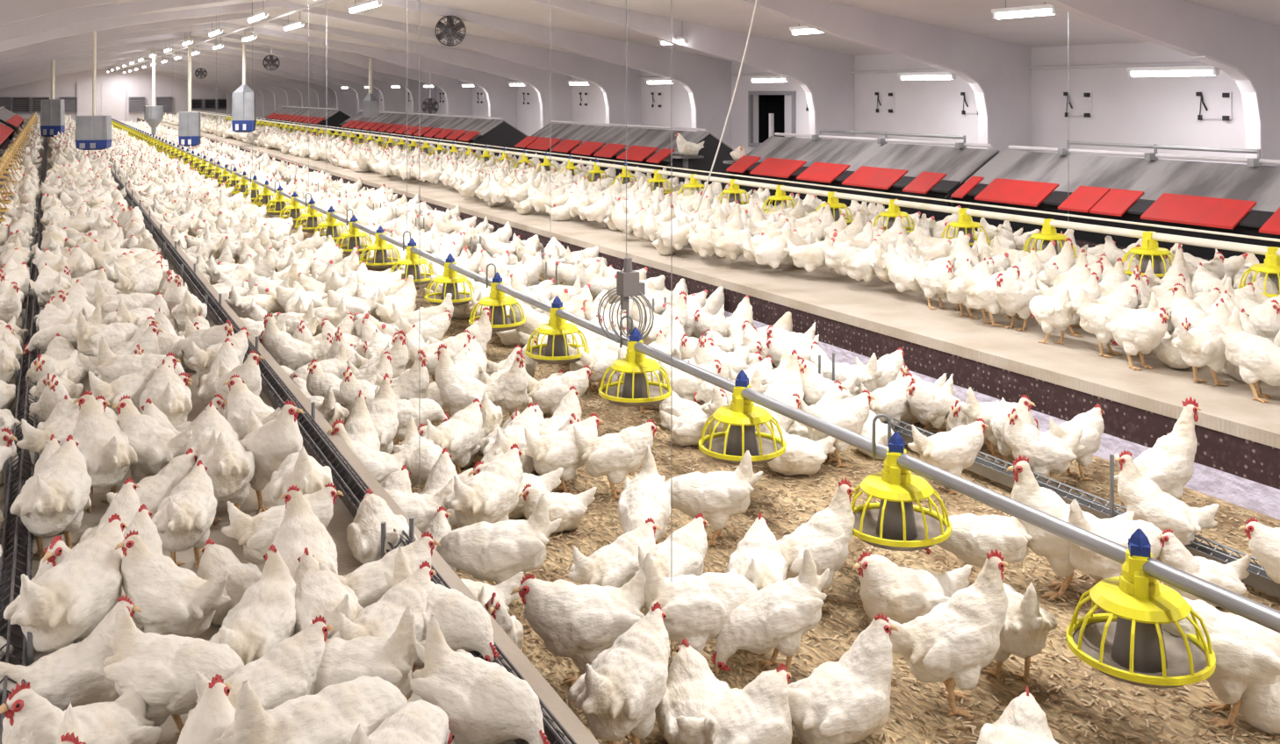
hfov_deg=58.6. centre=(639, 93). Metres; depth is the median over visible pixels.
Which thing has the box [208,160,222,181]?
pet feeder
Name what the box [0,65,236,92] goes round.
trim
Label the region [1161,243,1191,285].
hen
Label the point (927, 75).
tube light
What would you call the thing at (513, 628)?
hen
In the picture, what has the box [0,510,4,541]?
hen
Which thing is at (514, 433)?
hen
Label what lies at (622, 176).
pet feeder
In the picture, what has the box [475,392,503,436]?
hen
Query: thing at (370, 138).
pet feeder
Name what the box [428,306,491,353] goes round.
hen
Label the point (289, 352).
hen
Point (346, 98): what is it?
beam
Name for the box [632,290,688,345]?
hen
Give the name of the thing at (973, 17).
ceiling
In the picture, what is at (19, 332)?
hen
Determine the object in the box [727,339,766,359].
hen
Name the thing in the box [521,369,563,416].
hen
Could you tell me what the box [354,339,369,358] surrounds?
hen
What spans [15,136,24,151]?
pet feeder
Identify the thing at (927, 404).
hen
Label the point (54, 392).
hen
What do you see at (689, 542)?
hen
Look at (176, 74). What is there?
trim
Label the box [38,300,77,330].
hen
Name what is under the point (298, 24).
tube light
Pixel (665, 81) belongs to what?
tube light
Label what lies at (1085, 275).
hen
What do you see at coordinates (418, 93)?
trim
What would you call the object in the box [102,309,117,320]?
hen
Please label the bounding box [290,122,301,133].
pet feeder
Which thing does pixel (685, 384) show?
hen
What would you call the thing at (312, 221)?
grille
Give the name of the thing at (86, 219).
flock
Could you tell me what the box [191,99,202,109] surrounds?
exhaust fan
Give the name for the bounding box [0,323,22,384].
hen
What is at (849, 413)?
hen
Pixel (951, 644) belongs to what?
hen
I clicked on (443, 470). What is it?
hen
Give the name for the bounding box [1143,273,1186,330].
hen
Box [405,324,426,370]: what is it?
hen
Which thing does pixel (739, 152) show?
hen
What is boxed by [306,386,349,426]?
hen
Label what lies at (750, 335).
hen
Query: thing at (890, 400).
hen
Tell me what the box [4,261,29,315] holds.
hen
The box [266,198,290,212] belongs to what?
grille
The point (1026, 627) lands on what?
hen
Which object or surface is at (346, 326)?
hen
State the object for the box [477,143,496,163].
pet feeder
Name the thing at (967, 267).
hen
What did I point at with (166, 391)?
hen
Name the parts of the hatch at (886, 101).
arm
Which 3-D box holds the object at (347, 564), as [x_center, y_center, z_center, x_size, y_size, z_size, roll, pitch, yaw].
[-16.446,1.573,29.209,4.448,0.355,77.000,0,0,-27]
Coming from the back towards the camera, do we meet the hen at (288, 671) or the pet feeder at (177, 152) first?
the pet feeder at (177, 152)
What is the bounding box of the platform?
[136,117,1279,519]
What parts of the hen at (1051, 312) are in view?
leg, leg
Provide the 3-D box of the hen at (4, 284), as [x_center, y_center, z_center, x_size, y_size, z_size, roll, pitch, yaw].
[-3.787,1.217,6.786,0.195,0.385,0.364,0,0,-17]
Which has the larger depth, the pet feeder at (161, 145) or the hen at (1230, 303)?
the pet feeder at (161, 145)
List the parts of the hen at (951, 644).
leg, leg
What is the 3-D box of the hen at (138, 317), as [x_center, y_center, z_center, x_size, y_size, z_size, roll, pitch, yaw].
[-2.669,1.235,6.057,0.199,0.348,0.435,0,0,4]
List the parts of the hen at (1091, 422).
leg, leg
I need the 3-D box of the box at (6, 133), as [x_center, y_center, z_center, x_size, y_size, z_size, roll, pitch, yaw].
[-14.169,0.953,24.194,1.360,0.915,12.000,0,0,-27]
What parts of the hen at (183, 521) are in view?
leg, leg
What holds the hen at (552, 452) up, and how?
on the floor
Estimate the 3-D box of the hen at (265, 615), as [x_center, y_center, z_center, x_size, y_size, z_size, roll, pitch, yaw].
[-0.890,1.249,2.625,0.163,0.322,0.304,0,0,10]
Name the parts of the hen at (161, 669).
leg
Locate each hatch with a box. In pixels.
[438,93,445,102]
[476,93,483,103]
[522,93,530,104]
[579,92,588,105]
[650,92,662,107]
[874,92,895,112]
[960,92,977,115]
[1063,92,1093,117]
[1195,92,1232,120]
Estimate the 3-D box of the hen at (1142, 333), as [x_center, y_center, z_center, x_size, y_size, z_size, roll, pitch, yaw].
[2.551,1.241,5.848,0.198,0.336,0.408,0,0,-20]
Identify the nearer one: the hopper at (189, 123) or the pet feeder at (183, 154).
the pet feeder at (183, 154)
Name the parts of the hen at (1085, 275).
leg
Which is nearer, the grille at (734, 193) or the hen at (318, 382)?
the hen at (318, 382)
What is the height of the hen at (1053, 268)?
0.308 m
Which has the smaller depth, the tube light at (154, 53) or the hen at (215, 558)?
the hen at (215, 558)
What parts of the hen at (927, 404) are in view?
leg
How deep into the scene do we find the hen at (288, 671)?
2.36 m
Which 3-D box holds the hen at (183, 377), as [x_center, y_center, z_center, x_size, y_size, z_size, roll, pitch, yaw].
[-2.094,1.310,4.874,0.341,0.217,0.196,0,0,-18]
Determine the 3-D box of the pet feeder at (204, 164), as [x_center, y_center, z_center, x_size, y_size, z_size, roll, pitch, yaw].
[-8.298,1.381,21.750,0.384,0.394,0.384,0,0,-27]
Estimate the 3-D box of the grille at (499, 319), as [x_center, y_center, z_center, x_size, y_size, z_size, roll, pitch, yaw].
[-0.942,1.433,7.541,0.373,0.165,0.373,0,0,17]
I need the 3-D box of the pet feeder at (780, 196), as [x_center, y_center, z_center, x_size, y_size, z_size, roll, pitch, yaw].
[1.385,1.065,11.246,0.371,0.314,0.371,0,0,-37]
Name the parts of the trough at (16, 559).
rod, rod, rod, rod, rod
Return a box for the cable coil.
[597,256,654,343]
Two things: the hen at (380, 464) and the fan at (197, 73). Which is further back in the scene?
the fan at (197, 73)
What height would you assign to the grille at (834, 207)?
0.165 m
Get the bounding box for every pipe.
[0,111,36,171]
[111,119,1279,633]
[191,110,1279,257]
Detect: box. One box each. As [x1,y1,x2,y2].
[0,106,24,136]
[0,122,14,157]
[265,106,351,133]
[337,109,527,158]
[514,120,734,191]
[722,129,999,222]
[949,140,1279,263]
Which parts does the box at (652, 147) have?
roof panel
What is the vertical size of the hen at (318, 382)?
0.388 m
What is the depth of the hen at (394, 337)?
6.97 m
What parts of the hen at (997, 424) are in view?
leg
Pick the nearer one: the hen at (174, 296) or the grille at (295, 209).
the hen at (174, 296)
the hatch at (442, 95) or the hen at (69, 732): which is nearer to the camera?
the hen at (69, 732)
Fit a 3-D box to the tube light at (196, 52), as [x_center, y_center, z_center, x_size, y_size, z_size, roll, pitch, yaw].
[-12.890,-1.273,33.077,0.090,0.314,1.560,0,0,-27]
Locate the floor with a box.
[214,186,1279,743]
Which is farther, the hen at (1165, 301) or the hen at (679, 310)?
the hen at (679, 310)
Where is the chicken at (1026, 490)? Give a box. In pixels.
[1006,454,1134,601]
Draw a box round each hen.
[0,268,23,301]
[0,281,21,324]
[0,316,28,339]
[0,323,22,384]
[0,339,20,384]
[0,380,16,409]
[0,409,21,433]
[0,427,18,484]
[0,445,12,472]
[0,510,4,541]
[0,595,142,711]
[0,636,13,661]
[0,682,161,743]
[3,324,22,347]
[3,513,127,654]
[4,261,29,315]
[4,275,28,304]
[10,434,91,560]
[16,395,110,464]
[21,304,109,356]
[25,350,86,393]
[28,266,71,297]
[28,368,83,404]
[28,374,79,426]
[30,532,96,582]
[33,293,68,323]
[33,434,91,533]
[34,262,71,309]
[34,293,43,309]
[35,295,55,331]
[36,395,79,430]
[37,290,72,352]
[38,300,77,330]
[41,333,83,366]
[50,266,107,297]
[55,702,86,743]
[65,279,95,321]
[69,311,139,357]
[71,390,137,513]
[71,477,140,550]
[77,322,163,377]
[86,280,169,319]
[87,337,191,387]
[88,352,181,416]
[90,316,159,358]
[96,344,143,379]
[100,602,244,735]
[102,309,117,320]
[104,406,117,421]
[105,280,120,294]
[106,298,155,327]
[106,448,197,519]
[110,251,162,282]
[111,395,192,483]
[114,260,162,294]
[114,530,230,638]
[121,503,162,630]
[138,359,192,426]
[141,398,180,435]
[148,291,176,330]
[151,460,216,569]
[154,308,185,367]
[159,273,190,295]
[163,275,197,318]
[171,289,207,332]
[172,393,227,432]
[176,674,235,743]
[177,313,209,336]
[177,316,234,385]
[178,372,192,386]
[181,322,201,371]
[185,401,239,463]
[186,615,334,717]
[188,326,251,379]
[192,431,255,526]
[196,337,239,406]
[196,539,261,625]
[208,350,264,409]
[208,545,296,666]
[214,676,407,743]
[221,482,343,565]
[222,373,280,440]
[223,381,252,421]
[238,399,304,514]
[239,313,289,337]
[258,322,286,345]
[262,313,329,371]
[268,445,333,506]
[272,484,337,578]
[275,302,321,337]
[280,366,294,375]
[288,342,352,381]
[291,373,311,396]
[292,320,320,345]
[293,547,364,639]
[306,359,377,425]
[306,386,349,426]
[312,312,353,342]
[313,606,425,697]
[316,332,333,362]
[318,532,440,608]
[321,317,363,347]
[324,326,356,366]
[327,419,414,483]
[330,560,436,700]
[339,366,402,414]
[344,389,380,451]
[346,488,417,564]
[347,351,392,385]
[351,700,454,743]
[354,330,408,379]
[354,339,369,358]
[361,316,392,344]
[366,329,392,359]
[366,373,398,453]
[366,386,449,445]
[374,349,429,400]
[380,465,411,493]
[384,547,499,672]
[385,478,453,533]
[391,332,429,345]
[393,415,442,493]
[396,309,451,345]
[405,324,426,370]
[406,329,470,381]
[407,692,455,743]
[409,615,550,743]
[417,423,486,469]
[418,447,460,531]
[422,506,456,573]
[423,398,483,474]
[425,381,443,407]
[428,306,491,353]
[428,318,478,344]
[433,344,504,416]
[435,494,561,584]
[444,444,523,527]
[449,344,478,409]
[458,440,503,482]
[460,572,524,612]
[465,336,487,382]
[468,460,563,519]
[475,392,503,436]
[478,408,520,456]
[478,585,523,649]
[481,350,528,417]
[483,402,540,474]
[485,336,538,377]
[489,344,525,378]
[510,565,646,689]
[517,331,547,345]
[518,483,596,533]
[519,412,603,495]
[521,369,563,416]
[526,365,595,417]
[532,402,544,424]
[532,413,579,471]
[539,386,582,436]
[559,320,579,366]
[566,315,603,345]
[567,321,616,381]
[567,338,613,391]
[568,517,660,588]
[568,602,669,743]
[573,419,661,499]
[575,327,627,387]
[580,311,626,331]
[610,347,676,414]
[617,445,673,545]
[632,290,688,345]
[634,512,708,577]
[643,553,758,660]
[645,330,670,361]
[654,639,730,743]
[656,359,721,401]
[659,388,727,446]
[659,389,702,422]
[665,316,684,359]
[672,450,762,546]
[675,132,704,156]
[675,663,792,743]
[679,327,719,359]
[683,337,714,366]
[692,304,730,337]
[692,366,768,405]
[693,333,753,379]
[701,385,757,432]
[704,329,744,352]
[710,547,829,676]
[726,393,800,463]
[726,512,787,590]
[727,326,758,341]
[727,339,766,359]
[728,355,772,394]
[730,144,747,160]
[742,320,775,366]
[747,351,762,366]
[760,411,835,475]
[762,349,804,408]
[765,334,821,367]
[765,346,789,385]
[766,322,816,345]
[776,478,855,612]
[787,421,832,457]
[787,613,898,743]
[798,356,821,373]
[798,359,859,406]
[798,389,874,467]
[808,380,846,410]
[810,341,832,369]
[820,352,884,396]
[852,551,971,625]
[855,347,904,389]
[856,409,894,460]
[860,373,915,428]
[887,549,1010,718]
[895,363,946,431]
[899,412,919,424]
[906,373,960,435]
[907,417,989,496]
[913,256,954,310]
[918,513,1032,568]
[935,258,992,319]
[946,400,999,445]
[951,258,975,310]
[956,257,994,274]
[956,266,1020,327]
[959,387,1039,460]
[976,686,1059,743]
[982,582,1057,684]
[989,395,1036,467]
[994,270,1042,331]
[997,247,1042,280]
[1004,275,1025,319]
[1004,408,1085,482]
[1025,262,1059,287]
[1028,286,1077,345]
[1035,264,1091,329]
[1038,272,1100,337]
[1040,260,1103,287]
[1042,237,1075,273]
[1045,404,1105,481]
[1067,498,1162,583]
[1068,249,1088,271]
[1070,287,1142,358]
[1084,284,1138,343]
[1098,258,1126,287]
[1098,274,1149,297]
[1099,253,1128,280]
[1105,299,1169,371]
[1109,292,1163,356]
[1114,450,1219,560]
[1120,265,1150,305]
[1122,244,1141,280]
[1136,285,1186,331]
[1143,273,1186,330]
[1144,259,1164,287]
[1152,317,1192,368]
[1157,527,1251,607]
[1158,247,1170,273]
[1159,582,1279,728]
[1161,243,1191,285]
[1165,287,1221,316]
[1168,282,1215,330]
[1171,298,1231,386]
[1185,251,1224,282]
[1185,281,1207,300]
[1191,262,1234,293]
[1205,290,1240,314]
[1208,282,1255,302]
[1213,277,1258,311]
[1218,307,1279,403]
[1223,308,1258,382]
[1233,252,1260,289]
[1238,517,1279,608]
[1238,682,1279,734]
[1239,295,1279,321]
[1251,299,1279,342]
[1252,273,1279,304]
[1273,330,1279,347]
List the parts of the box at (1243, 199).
roof panel, perch rail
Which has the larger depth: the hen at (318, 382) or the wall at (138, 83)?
the wall at (138, 83)
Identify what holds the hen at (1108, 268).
on the platform
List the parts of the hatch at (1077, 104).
arm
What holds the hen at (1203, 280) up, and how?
on the platform
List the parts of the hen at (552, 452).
leg, leg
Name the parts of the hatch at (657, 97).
arm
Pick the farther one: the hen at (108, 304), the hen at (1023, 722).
the hen at (108, 304)
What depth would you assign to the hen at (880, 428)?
5.46 m
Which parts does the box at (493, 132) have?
roof panel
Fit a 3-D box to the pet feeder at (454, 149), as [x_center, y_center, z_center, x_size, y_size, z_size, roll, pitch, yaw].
[-3.304,1.041,20.304,0.384,0.394,0.384,0,0,-27]
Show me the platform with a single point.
(1237, 459)
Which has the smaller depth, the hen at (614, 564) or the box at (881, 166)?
the hen at (614, 564)
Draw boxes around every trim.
[0,0,640,128]
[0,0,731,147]
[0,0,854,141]
[0,12,571,129]
[0,21,517,128]
[0,29,472,118]
[0,35,436,115]
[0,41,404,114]
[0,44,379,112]
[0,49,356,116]
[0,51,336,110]
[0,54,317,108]
[0,57,302,107]
[0,58,287,110]
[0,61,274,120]
[0,62,263,120]
[0,64,237,89]
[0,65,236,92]
[0,66,232,115]
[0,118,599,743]
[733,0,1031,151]
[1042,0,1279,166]
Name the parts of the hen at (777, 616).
leg, leg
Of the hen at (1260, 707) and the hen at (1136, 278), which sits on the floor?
the hen at (1260, 707)
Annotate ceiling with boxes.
[86,0,1279,63]
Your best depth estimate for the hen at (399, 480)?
4.58 m
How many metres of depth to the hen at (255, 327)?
7.31 m
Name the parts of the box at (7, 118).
roof panel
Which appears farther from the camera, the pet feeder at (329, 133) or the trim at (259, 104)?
the trim at (259, 104)
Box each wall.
[0,68,226,122]
[336,42,1245,164]
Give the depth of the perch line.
9.27 m
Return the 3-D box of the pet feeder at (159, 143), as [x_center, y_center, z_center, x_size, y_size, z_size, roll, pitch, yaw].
[-12.896,1.381,30.630,0.384,0.394,0.384,0,0,-27]
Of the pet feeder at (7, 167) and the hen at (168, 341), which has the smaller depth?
the hen at (168, 341)
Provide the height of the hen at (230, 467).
0.342 m
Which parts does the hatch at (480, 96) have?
panel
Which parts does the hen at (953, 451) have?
leg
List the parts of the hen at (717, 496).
leg, leg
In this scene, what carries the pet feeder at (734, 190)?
attached to the pipe at (1094, 228)
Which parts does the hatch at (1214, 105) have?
arm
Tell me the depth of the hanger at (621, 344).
5.85 m
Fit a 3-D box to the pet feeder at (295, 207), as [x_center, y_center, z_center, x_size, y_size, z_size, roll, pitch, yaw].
[-4.160,1.373,13.757,0.371,0.378,0.371,0,0,-11]
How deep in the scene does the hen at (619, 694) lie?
2.93 m
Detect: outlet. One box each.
[40,125,64,136]
[75,138,112,150]
[178,136,200,146]
[231,120,255,132]
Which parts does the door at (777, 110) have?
post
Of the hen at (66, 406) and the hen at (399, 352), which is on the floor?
the hen at (399, 352)
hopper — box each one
[40,60,64,136]
[75,31,112,150]
[143,50,163,135]
[178,36,201,146]
[231,43,256,132]
[362,57,378,117]
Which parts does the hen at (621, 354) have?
leg, leg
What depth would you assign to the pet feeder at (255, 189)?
16.37 m
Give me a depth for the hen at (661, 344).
6.54 m
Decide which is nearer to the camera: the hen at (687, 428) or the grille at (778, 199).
the hen at (687, 428)
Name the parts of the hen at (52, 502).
leg, leg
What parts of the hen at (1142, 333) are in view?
leg, leg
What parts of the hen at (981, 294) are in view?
leg, leg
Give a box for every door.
[76,82,126,122]
[747,91,796,147]
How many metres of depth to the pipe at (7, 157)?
17.65 m
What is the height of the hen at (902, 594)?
0.257 m
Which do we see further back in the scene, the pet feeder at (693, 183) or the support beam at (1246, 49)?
the pet feeder at (693, 183)
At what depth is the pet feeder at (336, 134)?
28.56 m
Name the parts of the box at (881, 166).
roof panel, perch rail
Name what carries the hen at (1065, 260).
on the platform
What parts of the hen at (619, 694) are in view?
leg, leg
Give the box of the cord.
[696,0,757,212]
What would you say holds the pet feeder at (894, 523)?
attached to the pipe at (1265, 616)
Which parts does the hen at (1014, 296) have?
leg, leg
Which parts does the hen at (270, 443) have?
leg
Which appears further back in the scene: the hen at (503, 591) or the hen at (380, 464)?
the hen at (380, 464)
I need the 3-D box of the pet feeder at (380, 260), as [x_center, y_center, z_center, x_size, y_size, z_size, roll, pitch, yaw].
[-2.322,1.373,10.205,0.371,0.378,0.371,0,0,-11]
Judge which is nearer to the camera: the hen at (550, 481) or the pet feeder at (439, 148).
the hen at (550, 481)
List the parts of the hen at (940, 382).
leg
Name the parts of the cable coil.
stem, motor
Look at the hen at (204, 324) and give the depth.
6.13 m
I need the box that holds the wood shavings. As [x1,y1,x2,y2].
[270,281,1279,743]
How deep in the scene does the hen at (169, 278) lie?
7.27 m
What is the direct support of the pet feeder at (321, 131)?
attached to the pipe at (1094, 228)
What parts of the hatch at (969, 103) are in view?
arm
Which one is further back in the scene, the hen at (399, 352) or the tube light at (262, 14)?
the tube light at (262, 14)
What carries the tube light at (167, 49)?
hanging from the ceiling
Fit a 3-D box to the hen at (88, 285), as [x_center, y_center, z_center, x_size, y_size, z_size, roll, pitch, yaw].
[-3.428,1.241,6.983,0.319,0.337,0.171,0,0,-32]
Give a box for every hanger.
[214,14,218,166]
[305,0,311,207]
[346,208,353,225]
[402,0,410,251]
[486,263,496,287]
[619,0,632,347]
[872,413,891,460]
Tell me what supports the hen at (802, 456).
on the floor
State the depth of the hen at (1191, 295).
6.52 m
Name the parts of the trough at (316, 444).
rod, rod, rod, rod, rod, rod, rod, rod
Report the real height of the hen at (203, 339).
0.325 m
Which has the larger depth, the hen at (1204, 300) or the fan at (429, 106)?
the fan at (429, 106)
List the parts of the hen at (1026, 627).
leg, leg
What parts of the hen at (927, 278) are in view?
leg, leg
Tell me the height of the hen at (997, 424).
0.378 m
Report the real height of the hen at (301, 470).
0.351 m
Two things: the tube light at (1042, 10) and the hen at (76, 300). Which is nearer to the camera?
the hen at (76, 300)
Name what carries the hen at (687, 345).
on the floor
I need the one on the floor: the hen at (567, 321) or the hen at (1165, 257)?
the hen at (567, 321)
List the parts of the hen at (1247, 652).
leg, leg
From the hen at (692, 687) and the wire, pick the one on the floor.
the hen at (692, 687)
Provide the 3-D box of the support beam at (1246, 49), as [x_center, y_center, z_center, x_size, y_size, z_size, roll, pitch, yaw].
[-0.003,0.103,7.183,13.400,3.305,0.140,0,0,-27]
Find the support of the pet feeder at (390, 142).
attached to the pipe at (1094, 228)
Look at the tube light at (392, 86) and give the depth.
33.24 m
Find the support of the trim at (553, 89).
attached to the wall at (1164, 111)
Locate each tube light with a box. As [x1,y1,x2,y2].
[149,47,156,57]
[163,47,172,52]
[173,50,181,59]
[181,30,193,45]
[191,50,200,55]
[208,21,222,36]
[212,36,223,49]
[241,34,257,42]
[246,2,269,22]
[282,11,305,30]
[347,0,382,13]
[390,85,401,87]
[422,84,435,87]
[460,83,475,86]
[508,81,526,86]
[568,80,590,85]
[645,78,674,84]
[658,36,690,45]
[748,75,789,82]
[789,23,821,35]
[898,71,956,80]
[991,0,1059,19]
[1126,65,1220,77]
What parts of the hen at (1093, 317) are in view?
leg, leg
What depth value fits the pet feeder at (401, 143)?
23.28 m
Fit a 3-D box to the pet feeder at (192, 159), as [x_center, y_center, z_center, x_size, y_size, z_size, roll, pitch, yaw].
[-9.218,1.381,23.526,0.384,0.394,0.384,0,0,-27]
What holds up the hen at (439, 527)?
on the floor
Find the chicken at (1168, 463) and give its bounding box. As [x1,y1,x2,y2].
[1114,396,1201,500]
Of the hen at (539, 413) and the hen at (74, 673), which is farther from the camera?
the hen at (539, 413)
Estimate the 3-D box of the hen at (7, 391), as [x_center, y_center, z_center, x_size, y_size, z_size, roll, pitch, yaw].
[-2.835,1.304,4.965,0.209,0.230,0.362,0,0,-23]
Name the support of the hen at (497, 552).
on the floor
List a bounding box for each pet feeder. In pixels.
[0,158,18,183]
[0,164,14,189]
[0,180,14,197]
[0,188,11,204]
[0,198,8,215]
[0,213,5,223]
[1,154,20,178]
[4,151,21,173]
[7,148,22,170]
[8,145,24,165]
[10,143,23,164]
[12,141,23,158]
[14,138,26,154]
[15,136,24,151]
[16,135,25,149]
[146,133,151,145]
[147,135,154,146]
[149,136,158,148]
[155,136,160,150]
[156,138,164,151]
[158,139,167,153]
[164,141,172,155]
[168,143,176,158]
[169,144,180,159]
[175,146,185,162]
[181,148,190,165]
[184,151,201,167]
[189,152,201,171]
[196,155,208,174]
[200,158,215,179]
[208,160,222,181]
[216,164,231,186]
[224,167,241,191]
[230,171,251,196]
[243,175,263,202]
[251,179,276,208]
[266,185,290,215]
[277,120,285,130]
[279,191,307,222]
[281,122,289,131]
[286,121,294,132]
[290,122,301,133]
[294,198,326,232]
[298,123,307,132]
[310,125,320,136]
[313,206,348,242]
[316,125,326,136]
[323,126,333,136]
[330,126,342,140]
[335,215,372,254]
[340,128,349,141]
[345,129,359,143]
[353,130,367,144]
[359,225,401,268]
[364,130,377,144]
[373,131,387,147]
[381,133,396,149]
[390,237,434,285]
[395,134,410,151]
[407,136,422,151]
[419,136,435,155]
[424,253,474,306]
[430,139,447,155]
[449,140,462,155]
[465,142,478,158]
[468,272,525,331]
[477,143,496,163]
[495,146,517,167]
[514,149,534,168]
[524,295,589,364]
[535,151,557,173]
[560,154,580,176]
[584,157,607,182]
[598,327,670,406]
[610,160,637,186]
[647,169,673,195]
[677,174,707,196]
[698,370,785,465]
[718,179,750,205]
[762,185,797,213]
[814,191,853,224]
[850,431,951,551]
[872,199,914,233]
[942,208,989,248]
[1022,218,1076,258]
[1065,528,1215,689]
[1121,231,1174,280]
[1237,246,1279,297]
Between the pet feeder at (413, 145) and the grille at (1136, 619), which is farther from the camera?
the pet feeder at (413, 145)
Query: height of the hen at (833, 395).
0.296 m
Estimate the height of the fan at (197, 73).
0.682 m
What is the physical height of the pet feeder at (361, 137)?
0.394 m
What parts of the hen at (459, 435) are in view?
leg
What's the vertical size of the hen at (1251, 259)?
0.411 m
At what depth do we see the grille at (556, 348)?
6.60 m
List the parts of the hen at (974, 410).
leg, leg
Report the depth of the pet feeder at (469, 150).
19.51 m
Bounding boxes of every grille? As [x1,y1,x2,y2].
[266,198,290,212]
[279,204,307,220]
[294,212,326,229]
[313,221,348,239]
[335,231,372,251]
[359,243,401,266]
[390,258,434,282]
[424,274,474,302]
[468,295,525,328]
[524,323,589,360]
[598,358,670,402]
[647,178,673,194]
[677,183,707,196]
[698,404,785,461]
[718,188,750,205]
[762,195,797,213]
[814,202,853,222]
[850,472,951,547]
[872,211,914,233]
[942,221,989,245]
[1022,232,1076,258]
[1065,576,1215,686]
[1121,246,1174,277]
[1237,263,1279,297]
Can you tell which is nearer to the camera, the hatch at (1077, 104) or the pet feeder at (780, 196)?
the pet feeder at (780, 196)
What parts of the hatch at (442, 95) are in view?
panel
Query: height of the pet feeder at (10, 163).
0.394 m
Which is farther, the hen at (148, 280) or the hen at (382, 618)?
the hen at (148, 280)
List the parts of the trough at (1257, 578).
rod, rod, rod, rod, rod, rod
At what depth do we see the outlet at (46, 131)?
29.80 m
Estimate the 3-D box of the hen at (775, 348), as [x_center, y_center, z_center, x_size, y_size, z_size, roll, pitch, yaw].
[0.917,1.591,6.783,0.365,0.317,0.186,0,0,-16]
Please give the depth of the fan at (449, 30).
16.64 m
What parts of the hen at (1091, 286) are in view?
leg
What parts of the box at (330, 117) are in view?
roof panel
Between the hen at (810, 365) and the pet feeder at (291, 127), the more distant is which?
the pet feeder at (291, 127)
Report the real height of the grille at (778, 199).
0.165 m
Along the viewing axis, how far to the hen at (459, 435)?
5.10 m
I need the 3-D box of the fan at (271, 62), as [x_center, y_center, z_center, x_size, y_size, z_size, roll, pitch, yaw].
[-9.728,-0.916,30.130,0.410,0.642,0.274,0,0,-10]
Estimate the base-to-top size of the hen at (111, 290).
0.214 m
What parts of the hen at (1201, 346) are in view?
leg, leg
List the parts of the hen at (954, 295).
leg, leg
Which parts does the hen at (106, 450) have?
leg, leg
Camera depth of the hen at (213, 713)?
2.15 m
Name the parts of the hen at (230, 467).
leg, leg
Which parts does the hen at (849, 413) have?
leg, leg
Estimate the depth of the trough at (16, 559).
3.61 m
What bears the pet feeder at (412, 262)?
attached to the pipe at (1265, 616)
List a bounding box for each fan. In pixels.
[0,97,10,110]
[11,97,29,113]
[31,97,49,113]
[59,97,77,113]
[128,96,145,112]
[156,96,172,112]
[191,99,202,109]
[194,67,207,79]
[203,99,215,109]
[217,99,226,109]
[262,46,280,70]
[421,72,438,114]
[434,15,466,46]
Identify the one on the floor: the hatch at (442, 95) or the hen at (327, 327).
the hen at (327, 327)
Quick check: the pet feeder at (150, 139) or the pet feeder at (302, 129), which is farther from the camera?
the pet feeder at (150, 139)
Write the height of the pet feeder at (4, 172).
0.394 m
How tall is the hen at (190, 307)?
0.326 m
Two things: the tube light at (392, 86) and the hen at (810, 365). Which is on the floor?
the hen at (810, 365)
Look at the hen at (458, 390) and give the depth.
5.81 m
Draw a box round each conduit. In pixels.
[113,0,333,71]
[515,61,1208,81]
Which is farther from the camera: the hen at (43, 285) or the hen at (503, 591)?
the hen at (43, 285)
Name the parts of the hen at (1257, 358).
leg, leg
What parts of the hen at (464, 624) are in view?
leg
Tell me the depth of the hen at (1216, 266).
7.34 m
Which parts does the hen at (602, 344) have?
leg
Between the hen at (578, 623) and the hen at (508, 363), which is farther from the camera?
the hen at (508, 363)
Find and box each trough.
[0,136,47,743]
[98,151,576,743]
[207,147,1279,597]
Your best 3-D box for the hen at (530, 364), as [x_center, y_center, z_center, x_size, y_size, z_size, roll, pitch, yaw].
[-0.771,1.610,6.823,0.344,0.286,0.209,0,0,-27]
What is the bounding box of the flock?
[0,112,1245,346]
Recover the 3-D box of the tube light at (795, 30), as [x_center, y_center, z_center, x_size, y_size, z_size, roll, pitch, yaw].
[1.820,-0.775,12.146,0.090,0.288,0.680,0,0,-27]
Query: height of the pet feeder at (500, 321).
0.378 m
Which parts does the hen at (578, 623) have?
leg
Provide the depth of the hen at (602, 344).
6.70 m
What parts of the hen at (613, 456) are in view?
leg, leg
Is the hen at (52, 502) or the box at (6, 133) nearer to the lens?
the hen at (52, 502)
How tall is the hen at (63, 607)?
0.330 m
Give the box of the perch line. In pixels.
[191,109,1279,242]
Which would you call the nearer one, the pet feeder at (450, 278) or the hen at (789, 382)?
the hen at (789, 382)
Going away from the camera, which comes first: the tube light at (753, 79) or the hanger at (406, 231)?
the hanger at (406, 231)
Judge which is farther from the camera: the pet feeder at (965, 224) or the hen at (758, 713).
the pet feeder at (965, 224)

